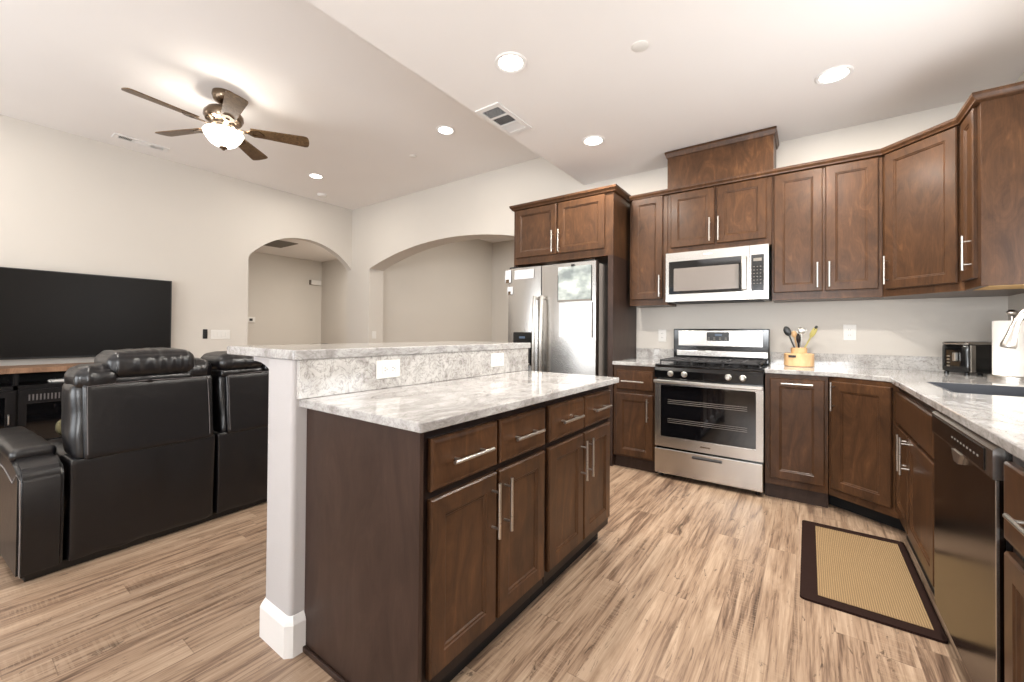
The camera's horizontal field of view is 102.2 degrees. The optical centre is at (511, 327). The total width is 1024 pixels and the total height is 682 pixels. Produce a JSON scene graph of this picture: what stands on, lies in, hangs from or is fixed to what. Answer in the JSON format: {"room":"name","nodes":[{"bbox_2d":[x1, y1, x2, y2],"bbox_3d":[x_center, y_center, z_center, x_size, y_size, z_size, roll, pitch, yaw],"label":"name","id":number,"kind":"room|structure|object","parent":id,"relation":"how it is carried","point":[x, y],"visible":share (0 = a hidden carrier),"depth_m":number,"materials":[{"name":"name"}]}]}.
{"room":"kitchen","nodes":[
{"label":"kitchen","id":0,"kind":"room"},
{"bbox_2d":[0,114,351,365],"bbox_3d":[-4.754,-0.423,4.121,0.130,3.173,6.950,0,-1,36],"label":"wall","id":1,"kind":"structure","parent":0,"point":[69,202],"depth_m":4.78,"materials":[{"name":"paint"}]},
{"bbox_2d":[0,267,171,359],"bbox_3d":[-4.507,-0.126,4.266,0.100,0.866,1.560,0,-1,36],"label":"television","id":2,"kind":"object","parent":1,"relation":"attached to","point":[44,314],"visible":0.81,"depth_m":4.24,"materials":[{"name":"black plastic"}]},
{"bbox_2d":[203,329,207,338],"bbox_3d":[-3.877,0.081,5.224,0.010,0.120,0.050,0,-1,36],"label":"light switch","id":3,"kind":"object","parent":1,"relation":"attached to","point":[205,331],"visible":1,"depth_m":5.22,"materials":[{"name":"black plastic"}]},
{"bbox_2d":[211,330,229,338],"bbox_3d":[-3.780,0.090,5.360,0.010,0.105,0.203,0,-1,36],"label":"light switch","id":4,"kind":"object","parent":1,"relation":"attached to","point":[215,334],"visible":1,"depth_m":5.36,"materials":[{"name":"white plastic"}]},
{"bbox_2d":[0,0,540,242],"bbox_3d":[-0.729,-2.036,3.384,7.530,0.100,10.400,0,-1,36],"label":"ceiling","id":5,"kind":"structure","parent":0,"point":[65,65],"depth_m":3.52,"materials":[{"name":"paint"}]},
{"bbox_2d":[112,133,169,151],"bbox_3d":[-4.005,-1.995,4.470,0.140,0.010,0.450,0,-1,36],"label":"ceiling vent","id":6,"kind":"object","parent":5,"relation":"in","point":[115,135],"visible":1,"depth_m":4.45,"materials":[{"name":"white metal"}]},
{"bbox_2d":[121,87,308,159],"bbox_3d":[-2.463,-1.753,3.487,1.259,0.489,1.241,0,-1,36],"label":"ceiling fan","id":7,"kind":"object","parent":5,"relation":"hanging from","point":[224,118],"visible":1,"depth_m":3.45,"materials":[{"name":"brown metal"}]},
{"bbox_2d":[308,173,323,178],"bbox_3d":[-2.563,-1.976,5.401,0.190,0.008,0.190,0,-1,36],"label":"recessed light","id":8,"kind":"object","parent":5,"relation":"in","point":[312,175],"visible":1,"depth_m":5.40,"materials":[{"name":"white"}]},
{"bbox_2d":[317,193,327,197],"bbox_3d":[-2.814,-1.957,6.132,0.140,0.034,0.140,0,-1,36],"label":"smoke detector","id":9,"kind":"object","parent":5,"relation":"attached to","point":[321,195],"visible":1,"depth_m":6.09,"materials":[{"name":"white plastic"}]},
{"bbox_2d":[436,125,454,134],"bbox_3d":[-0.665,-1.974,4.143,0.190,0.008,0.190,0,-1,36],"label":"recessed light","id":10,"kind":"object","parent":5,"relation":"in","point":[444,130],"visible":1,"depth_m":4.14,"materials":[{"name":"white"}]},
{"bbox_2d":[254,357,306,615],"bbox_3d":[-0.514,0.652,2.180,0.385,1.050,1.470,0,-1,36],"label":"wall","id":11,"kind":"structure","parent":0,"point":[287,421],"depth_m":1.50,"materials":[{"name":"paint"}]},
{"bbox_2d":[259,597,305,658],"bbox_3d":[-0.446,1.107,2.113,0.229,0.140,1.487,0,-1,36],"label":"baseboard","id":12,"kind":"structure","parent":11,"relation":"attached to","point":[286,635],"depth_m":1.48,"materials":[{"name":"white wood"}]},
{"bbox_2d":[227,341,530,359],"bbox_3d":[-0.556,0.107,2.241,0.585,0.036,1.527,0,-1,36],"label":"bar","id":13,"kind":"object","parent":11,"relation":"on","point":[344,350],"visible":1,"depth_m":1.78,"materials":[{"name":"white stone"}]},
{"bbox_2d":[296,348,527,398],"bbox_3d":[-0.335,0.196,2.081,0.020,0.140,1.482,0,-1,36],"label":"backsplash","id":14,"kind":"structure","parent":11,"relation":"attached to","point":[333,376],"depth_m":1.84,"materials":[{"name":"stone"}]},
{"bbox_2d":[376,359,399,378],"bbox_3d":[-0.531,0.179,1.781,0.008,0.078,0.123,0,-1,36],"label":"wall outlet","id":15,"kind":"object","parent":14,"relation":"attached to","point":[384,368],"visible":1,"depth_m":1.77,"materials":[{"name":"white plastic"}]},
{"bbox_2d":[382,365,395,373],"bbox_3d":[-0.529,0.179,1.779,0.002,0.034,0.068,0,-1,36],"label":"receptacle","id":16,"kind":"object","parent":15,"relation":"attached to","point":[386,369],"depth_m":1.78,"materials":[{"name":"white plastic"}]},
{"bbox_2d":[491,353,503,366],"bbox_3d":[-0.083,0.188,2.407,0.008,0.078,0.123,0,-1,36],"label":"wall outlet","id":17,"kind":"object","parent":14,"relation":"attached to","point":[497,359],"visible":1,"depth_m":2.40,"materials":[{"name":"white plastic"}]},
{"bbox_2d":[494,357,501,362],"bbox_3d":[-0.081,0.188,2.405,0.002,0.034,0.068,0,-1,36],"label":"receptacle","id":18,"kind":"object","parent":17,"relation":"attached to","point":[496,359],"depth_m":2.40,"materials":[{"name":"white plastic"}]},
{"bbox_2d":[247,252,321,344],"bbox_3d":[-5.607,-0.174,8.020,0.140,2.740,4.100,0,-1,36],"label":"wall","id":19,"kind":"structure","parent":0,"point":[286,309],"depth_m":8.88,"materials":[{"name":"paint"}]},
{"bbox_2d":[248,317,254,322],"bbox_3d":[-5.275,-0.159,8.336,0.032,0.110,0.170,0,-1,36],"label":"thermostat","id":20,"kind":"object","parent":19,"relation":"attached to","point":[250,319],"visible":0.78,"depth_m":8.34,"materials":[{"name":"white plastic"}]},
{"bbox_2d":[309,280,320,285],"bbox_3d":[-4.481,-1.022,9.419,0.060,0.110,0.255,0,-1,36],"label":"door chime","id":21,"kind":"object","parent":19,"relation":"attached to","point":[312,282],"visible":1,"depth_m":9.39,"materials":[{"name":"white plastic"}]},
{"bbox_2d":[254,239,336,261],"bbox_3d":[-4.476,-1.594,7.170,2.970,0.100,4.260,0,-1,36],"label":"ceiling","id":22,"kind":"structure","parent":0,"point":[305,250],"depth_m":8.33,"materials":[{"name":"paint"}]},
{"bbox_2d":[265,240,297,247],"bbox_3d":[-4.289,-1.532,7.576,0.660,0.012,0.400,0,-1,36],"label":"ceiling vent","id":23,"kind":"object","parent":22,"relation":"in","point":[277,243],"visible":0.7,"depth_m":7.59,"materials":[{"name":"grey metal"}]},
{"bbox_2d":[321,259,346,343],"bbox_3d":[-3.227,-0.148,8.793,2.830,2.740,0.130,0,-1,36],"label":"wall","id":24,"kind":"structure","parent":0,"point":[334,274],"depth_m":9.27,"materials":[{"name":"paint"}]},
{"bbox_2d":[383,239,491,342],"bbox_3d":[-1.397,-0.357,8.187,0.130,3.173,3.050,0,-1,36],"label":"wall","id":25,"kind":"structure","parent":0,"point":[443,292],"depth_m":8.10,"materials":[{"name":"paint"}]},
{"bbox_2d":[0,465,971,681],"bbox_3d":[-1.524,1.225,4.826,11.100,0.060,12.500,0,-1,36],"label":"floor","id":26,"kind":"structure","parent":0,"point":[685,579],"depth_m":1.69,"materials":[{"name":"brown wood"}]},
{"bbox_2d":[0,362,93,440],"bbox_3d":[-4.598,0.761,3.776,0.446,0.800,2.740,0,-1,36],"label":"tv stand","id":27,"kind":"object","parent":26,"relation":"on","point":[28,400],"visible":0.4,"depth_m":3.80,"materials":[{"name":"brown wood"}]},
{"bbox_2d":[28,392,59,400],"bbox_3d":[-4.223,0.639,3.964,0.004,0.055,0.539,0,-1,36],"label":"vent grille","id":28,"kind":"object","parent":27,"relation":"attached to","point":[32,396],"depth_m":3.82,"materials":[{"name":"grey metal"}]},
{"bbox_2d":[48,378,63,382],"bbox_3d":[-4.367,0.505,3.983,0.080,0.040,0.140,0,-1,36],"label":"game controller","id":29,"kind":"object","parent":27,"relation":"on","point":[53,380],"visible":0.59,"depth_m":3.95,"materials":[{"name":"white plastic"}]},
{"bbox_2d":[0,343,327,581],"bbox_3d":[-2.052,0.645,2.941,0.950,1.054,2.036,0,-1,32],"label":"recliner sofa","id":30,"kind":"object","parent":26,"relation":"on","point":[154,443],"visible":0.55,"depth_m":2.18,"materials":[{"name":"black leather"}]},
{"bbox_2d":[48,438,66,458],"bbox_3d":[-2.404,0.795,2.515,0.570,0.305,0.617,0,-1,32],"label":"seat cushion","id":31,"kind":"object","parent":30,"relation":"on","point":[58,442],"depth_m":2.30,"materials":[{"name":"black leather"}]},
{"bbox_2d":[55,420,61,435],"bbox_3d":[-2.581,0.584,2.466,0.179,0.103,0.192,0,-1,36],"label":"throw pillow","id":32,"kind":"object","parent":30,"relation":"on","point":[58,424],"visible":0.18,"depth_m":2.37,"materials":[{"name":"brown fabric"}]},
{"bbox_2d":[303,402,545,681],"bbox_3d":[-0.291,0.732,1.599,0.648,0.882,0.710,0,-1,36],"label":"base cabinet","id":33,"kind":"object","parent":26,"relation":"on","point":[421,549],"visible":0.88,"depth_m":1.33,"materials":[{"name":"brown wood"}]},
{"bbox_2d":[299,370,618,432],"bbox_3d":[-0.088,0.281,1.886,0.646,0.029,1.440,0,-1,36],"label":"countertop","id":34,"kind":"structure","parent":33,"relation":"on","point":[425,407],"depth_m":1.52,"materials":[{"name":"white stone"}]},
{"bbox_2d":[508,259,607,375],"bbox_3d":[0.515,0.305,4.051,0.927,1.786,0.788,0,-1,36],"label":"refrigerator","id":35,"kind":"object","parent":26,"relation":"on","point":[533,306],"visible":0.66,"depth_m":3.77,"materials":[{"name":"grey metal"}]},
{"bbox_2d":[505,270,510,282],"bbox_3d":[-0.040,-0.499,4.064,0.070,0.124,0.008,0,-1,36],"label":"magnet","id":36,"kind":"object","parent":35,"relation":"attached to","point":[507,273],"visible":1,"depth_m":4.06,"materials":[{"name":"white plastic"}]},
{"bbox_2d":[507,287,512,294],"bbox_3d":[-0.020,-0.359,4.048,0.060,0.079,0.008,0,-1,36],"label":"magnet","id":37,"kind":"object","parent":35,"relation":"attached to","point":[509,289],"visible":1,"depth_m":4.05,"materials":[{"name":"white plastic"}]},
{"bbox_2d":[514,269,533,279],"bbox_3d":[0.114,-0.509,3.953,0.220,0.087,0.005,0,-1,36],"label":"paper note","id":38,"kind":"object","parent":35,"relation":"attached to","point":[529,273],"visible":1,"depth_m":3.95,"materials":[{"name":"grey paper"}]},
{"bbox_2d":[557,264,590,301],"bbox_3d":[0.545,-0.387,3.640,0.325,0.312,0.006,0,-1,36],"label":"printed sheet","id":39,"kind":"object","parent":35,"relation":"attached to","point":[574,282],"visible":1,"depth_m":3.64,"materials":[{"name":"grey paper"}]},
{"bbox_2d":[559,302,591,337],"bbox_3d":[0.553,-0.067,3.630,0.320,0.308,0.005,0,-1,36],"label":"paper sheet","id":40,"kind":"object","parent":35,"relation":"attached to","point":[575,318],"visible":1,"depth_m":3.63,"materials":[{"name":"grey paper"}]},
{"bbox_2d":[531,385,611,602],"bbox_3d":[0.117,0.741,2.169,0.648,0.882,0.689,0,-1,36],"label":"base cabinet","id":41,"kind":"object","parent":26,"relation":"on","point":[577,426],"visible":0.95,"depth_m":1.94,"materials":[{"name":"brown wood"}]},
{"bbox_2d":[509,184,636,465],"bbox_3d":[0.606,-0.014,4.123,1.136,2.436,0.662,0,-1,36],"label":"tall cabinet","id":42,"kind":"object","parent":26,"relation":"on","point":[581,226],"visible":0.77,"depth_m":3.80,"materials":[{"name":"brown wood"}]},
{"bbox_2d":[613,365,657,472],"bbox_3d":[1.187,0.765,3.707,0.366,0.880,0.642,0,-1,36],"label":"base cabinet","id":43,"kind":"object","parent":26,"relation":"on","point":[634,445],"visible":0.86,"depth_m":3.48,"materials":[{"name":"brown wood"}]},
{"bbox_2d":[612,358,667,366],"bbox_3d":[1.192,0.309,3.713,0.364,0.030,0.603,0,-1,36],"label":"countertop","id":44,"kind":"structure","parent":43,"relation":"on","point":[648,362],"depth_m":3.54,"materials":[{"name":"white stone"}]},
{"bbox_2d":[654,329,769,494],"bbox_3d":[1.627,0.606,3.356,0.756,1.197,0.664,0,-1,36],"label":"stove","id":45,"kind":"object","parent":26,"relation":"on","point":[710,395],"visible":0.99,"depth_m":3.15,"materials":[{"name":"silver metal"}]},
{"bbox_2d":[655,361,768,371],"bbox_3d":[1.634,0.309,3.365,0.756,0.021,0.580,0,-1,36],"label":"cooktop","id":46,"kind":"object","parent":45,"relation":"in","point":[670,365],"depth_m":3.18,"materials":[{"name":"black metal"}]},
{"bbox_2d":[765,373,827,507],"bbox_3d":[2.100,0.765,3.053,0.358,0.880,0.642,0,-1,36],"label":"base cabinet","id":47,"kind":"object","parent":26,"relation":"on","point":[796,406],"visible":0.93,"depth_m":2.83,"materials":[{"name":"brown wood"}]},
{"bbox_2d":[828,376,904,530],"bbox_3d":[2.583,0.765,2.610,0.934,0.880,0.801,0,-1,36],"label":"base cabinet","id":48,"kind":"object","parent":26,"relation":"on","point":[861,413],"visible":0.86,"depth_m":2.54,"materials":[{"name":"brown wood"}]},
{"bbox_2d":[765,364,1023,460],"bbox_3d":[1.776,0.295,1.810,1.277,0.030,3.018,0,-1,36],"label":"countertop","id":49,"kind":"structure","parent":48,"relation":"on","point":[999,420],"depth_m":1.63,"materials":[{"name":"white stone"}]},
{"bbox_2d":[784,347,813,366],"bbox_3d":[2.205,0.225,3.177,0.192,0.142,0.193,0,-1,36],"label":"utensil holder","id":50,"kind":"object","parent":49,"relation":"on","point":[798,357],"visible":0.98,"depth_m":3.11,"materials":[{"name":"brown wood"}]},
{"bbox_2d":[783,326,794,347],"bbox_3d":[2.162,0.092,3.211,0.091,0.203,0.016,0,-1,36],"label":"serving spoon","id":51,"kind":"object","parent":50,"relation":"in","point":[787,331],"visible":0.98,"depth_m":3.21,"materials":[{"name":"black plastic"}]},
{"bbox_2d":[791,331,797,347],"bbox_3d":[2.194,0.108,3.206,0.048,0.168,0.016,0,-1,36],"label":"wooden spoon","id":52,"kind":"object","parent":50,"relation":"in","point":[793,333],"visible":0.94,"depth_m":3.20,"materials":[{"name":"brown wood"}]},
{"bbox_2d":[796,334,800,347],"bbox_3d":[2.194,0.118,3.167,0.026,0.146,0.019,0,-1,13],"label":"spatula","id":53,"kind":"object","parent":50,"relation":"in","point":[798,338],"visible":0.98,"depth_m":3.16,"materials":[{"name":"black plastic"}]},
{"bbox_2d":[791,347,806,353],"bbox_3d":[2.206,0.176,3.178,0.104,0.044,0.104,0,-1,36],"label":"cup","id":54,"kind":"object","parent":50,"relation":"on","point":[795,350],"depth_m":3.14,"materials":[{"name":"yellow wood"}]},
{"bbox_2d":[796,326,806,347],"bbox_3d":[2.225,0.091,3.178,0.068,0.200,0.020,0,-1,36],"label":"skimmer","id":55,"kind":"object","parent":50,"relation":"in","point":[801,330],"visible":0.99,"depth_m":3.17,"materials":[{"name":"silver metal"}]},
{"bbox_2d":[804,326,817,347],"bbox_3d":[2.260,0.089,3.140,0.102,0.208,0.012,0,-1,36],"label":"slotted spatula","id":56,"kind":"object","parent":50,"relation":"in","point":[814,330],"visible":0.99,"depth_m":3.13,"materials":[{"name":"yellow plastic"}]},
{"bbox_2d":[942,341,991,375],"bbox_3d":[2.888,0.192,2.595,0.282,0.207,0.170,0,-1,0],"label":"toaster","id":57,"kind":"object","parent":49,"relation":"on","point":[968,358],"visible":0.76,"depth_m":2.52,"materials":[{"name":"black metal"}]},
{"bbox_2d":[927,382,1023,396],"bbox_3d":[2.221,0.408,1.866,0.422,0.248,0.509,0,-1,36],"label":"sink","id":58,"kind":"object","parent":49,"relation":"in","point":[1014,391],"visible":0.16,"depth_m":2.06,"materials":[{"name":"grey metal"}]},
{"bbox_2d":[987,310,1023,380],"bbox_3d":[2.813,0.095,2.325,0.184,0.394,0.184,0,-1,36],"label":"paper towel holder","id":59,"kind":"object","parent":49,"relation":"on","point":[1011,313],"visible":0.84,"depth_m":2.31,"materials":[{"name":"silver metal"}]},
{"bbox_2d":[992,320,1023,376],"bbox_3d":[2.813,0.116,2.325,0.148,0.308,0.148,0,-1,36],"label":"paper towel roll","id":60,"kind":"object","parent":59,"relation":"on","point":[1005,361],"visible":0.9,"depth_m":2.30,"materials":[{"name":"white paper"}]},
{"bbox_2d":[1000,308,1023,348],"bbox_3d":[2.264,0.081,1.700,0.367,0.401,0.120,0,-1,9],"label":"faucet","id":61,"kind":"object","parent":49,"relation":"on","point":[1010,340],"visible":1,"depth_m":1.75,"materials":[{"name":"silver metal"}]},
{"bbox_2d":[800,520,947,643],"bbox_3d":[1.715,1.186,2.050,0.460,0.012,0.920,0,-1,36],"label":"floor mat","id":62,"kind":"object","parent":26,"relation":"on","point":[873,578],"visible":1,"depth_m":1.93,"materials":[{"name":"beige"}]},
{"bbox_2d":[895,388,935,594],"bbox_3d":[2.184,0.754,1.836,0.678,0.880,0.918,0,-1,36],"label":"base cabinet","id":63,"kind":"object","parent":26,"relation":"on","point":[914,436],"visible":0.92,"depth_m":1.93,"materials":[{"name":"brown wood"}]},
{"bbox_2d":[932,410,1012,681],"bbox_3d":[1.710,0.747,1.178,0.622,0.873,0.685,0,-1,36],"label":"dishwasher","id":64,"kind":"object","parent":26,"relation":"on","point":[970,544],"visible":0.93,"depth_m":1.25,"materials":[{"name":"black metal"}]},
{"bbox_2d":[1002,455,1023,681],"bbox_3d":[1.361,0.736,0.687,0.678,0.880,0.500,0,-1,36],"label":"base cabinet","id":65,"kind":"object","parent":26,"relation":"on","point":[1013,515],"visible":0.94,"depth_m":1.00,"materials":[{"name":"brown wood"}]},
{"bbox_2d":[492,240,513,341],"bbox_3d":[2.393,-0.336,7.432,7.170,3.173,0.140,0,-1,36],"label":"wall","id":66,"kind":"structure","parent":0,"point":[502,252],"depth_m":9.25,"materials":[{"name":"paint"}]},
{"bbox_2d":[306,0,1023,184],"bbox_3d":[0.085,-1.840,0.681,3.258,0.533,6.960,0,-1,36],"label":"ceiling","id":67,"kind":"structure","parent":0,"point":[709,70],"depth_m":2.39,"materials":[{"name":"paint"}]},
{"bbox_2d":[475,102,531,134],"bbox_3d":[-0.056,-1.546,3.079,0.210,0.010,0.430,0,-1,36],"label":"ceiling vent","id":68,"kind":"object","parent":67,"relation":"in","point":[496,113],"visible":1,"depth_m":3.06,"materials":[{"name":"white metal"}]},
{"bbox_2d":[494,52,526,72],"bbox_3d":[-0.008,-1.553,2.429,0.190,0.008,0.190,0,-1,36],"label":"recessed light","id":69,"kind":"object","parent":67,"relation":"in","point":[507,62],"visible":1,"depth_m":2.42,"materials":[{"name":"white"}]},
{"bbox_2d":[582,135,604,145],"bbox_3d":[0.670,-1.538,3.412,0.190,0.008,0.190,0,-1,36],"label":"recessed light","id":70,"kind":"object","parent":67,"relation":"in","point":[594,140],"visible":1,"depth_m":3.40,"materials":[{"name":"white"}]},
{"bbox_2d":[632,40,648,51],"bbox_3d":[0.706,-1.549,2.280,0.090,0.006,0.090,0,-1,36],"label":"sprinkler cover","id":71,"kind":"object","parent":67,"relation":"attached to","point":[639,46],"visible":1,"depth_m":2.27,"materials":[{"name":"white plastic"}]},
{"bbox_2d":[815,65,853,84],"bbox_3d":[1.965,-1.537,2.522,0.190,0.008,0.190,0,-1,36],"label":"recessed light","id":72,"kind":"object","parent":67,"relation":"in","point":[838,73],"visible":1,"depth_m":2.51,"materials":[{"name":"white"}]},
{"bbox_2d":[346,101,1007,364],"bbox_3d":[0.350,-0.376,4.892,7.530,3.173,0.270,0,-1,36],"label":"wall","id":73,"kind":"structure","parent":0,"point":[386,233],"depth_m":3.85,"materials":[{"name":"paint"}]},
{"bbox_2d":[372,331,375,338],"bbox_3d":[-2.230,0.118,6.690,0.010,0.120,0.075,0,-1,36],"label":"light switch","id":74,"kind":"object","parent":73,"relation":"attached to","point":[373,332],"visible":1,"depth_m":6.68,"materials":[{"name":"white plastic"}]},
{"bbox_2d":[630,195,675,307],"bbox_3d":[1.299,-0.687,3.821,0.337,0.982,0.362,0,-1,36],"label":"upper cabinet","id":75,"kind":"object","parent":73,"relation":"attached to","point":[648,216],"visible":0.95,"depth_m":3.71,"materials":[{"name":"brown wood"}]},
{"bbox_2d":[636,348,673,358],"bbox_3d":[1.376,0.265,3.967,0.368,0.128,0.020,0,-1,36],"label":"backsplash","id":76,"kind":"structure","parent":73,"relation":"attached to","point":[653,353],"depth_m":3.96,"materials":[{"name":"stone"}]},
{"bbox_2d":[658,329,665,341],"bbox_3d":[1.432,0.076,3.938,0.075,0.120,0.008,0,-1,36],"label":"wall outlet","id":77,"kind":"object","parent":73,"relation":"attached to","point":[661,332],"visible":1,"depth_m":3.94,"materials":[{"name":"white plastic"}]},
{"bbox_2d":[668,177,771,253],"bbox_3d":[1.753,-0.907,3.499,0.772,0.543,0.362,0,-1,36],"label":"upper cabinet","id":78,"kind":"object","parent":73,"relation":"attached to","point":[738,214],"visible":0.91,"depth_m":3.36,"materials":[{"name":"brown wood"}]},
{"bbox_2d":[666,244,771,303],"bbox_3d":[1.729,-0.423,3.477,0.755,0.420,0.418,0,-1,36],"label":"microwave","id":79,"kind":"object","parent":78,"relation":"attached to","point":[742,274],"visible":1,"depth_m":3.32,"materials":[{"name":"silver metal"}]},
{"bbox_2d":[665,126,778,188],"bbox_3d":[1.767,-1.365,3.507,0.825,0.322,0.345,0,-1,36],"label":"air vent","id":80,"kind":"object","parent":73,"relation":"in","point":[755,151],"visible":0.8,"depth_m":3.35,"materials":[{"name":"brown wood"}]},
{"bbox_2d":[629,81,1023,201],"bbox_3d":[2.033,-1.184,2.993,0.527,0.044,2.466,1,-1,-38],"label":"crown molding","id":81,"kind":"structure","parent":73,"relation":"attached to","point":[975,98],"depth_m":2.83,"materials":[{"name":"brown wood"}]},
{"bbox_2d":[772,157,882,302],"bbox_3d":[2.325,-0.692,3.086,0.636,0.972,0.362,0,-1,36],"label":"upper cabinet","id":82,"kind":"object","parent":73,"relation":"attached to","point":[827,222],"visible":1,"depth_m":2.96,"materials":[{"name":"brown wood"}]},
{"bbox_2d":[843,324,855,340],"bbox_3d":[2.558,0.037,3.131,0.078,0.122,0.008,0,-1,36],"label":"wall outlet","id":83,"kind":"object","parent":73,"relation":"attached to","point":[849,330],"visible":1,"depth_m":3.13,"materials":[{"name":"white plastic"}]},
{"bbox_2d":[847,328,852,336],"bbox_3d":[2.557,0.037,3.129,0.034,0.068,0.002,0,-1,36],"label":"receptacle","id":84,"kind":"object","parent":83,"relation":"attached to","point":[849,330],"depth_m":3.13,"materials":[{"name":"white plastic"}]},
{"bbox_2d":[877,126,1023,299],"bbox_3d":[2.766,-0.693,2.614,0.645,0.972,0.620,0,-1,36],"label":"upper cabinet","id":85,"kind":"object","parent":73,"relation":"attached to","point":[922,179],"visible":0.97,"depth_m":2.56,"materials":[{"name":"brown wood"}]},
{"bbox_2d":[771,352,943,370],"bbox_3d":[1.790,0.246,1.813,1.301,0.128,3.039,0,-1,36],"label":"backsplash","id":86,"kind":"structure","parent":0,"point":[928,363],"depth_m":3.04,"materials":[{"name":"stone"}]},
{"bbox_2d":[1008,72,1023,320],"bbox_3d":[1.275,-0.419,-0.144,0.140,3.173,7.040,0,-1,36],"label":"wall","id":87,"kind":"structure","parent":0,"point":[1015,302],"depth_m":2.55,"materials":[{"name":"paint"}]},
{"bbox_2d":[960,93,1023,289],"bbox_3d":[2.611,-0.698,2.172,0.380,0.974,0.275,0,-1,36],"label":"upper cabinet","id":88,"kind":"object","parent":87,"relation":"attached to","point":[992,133],"visible":1,"depth_m":2.11,"materials":[{"name":"brown wood"}]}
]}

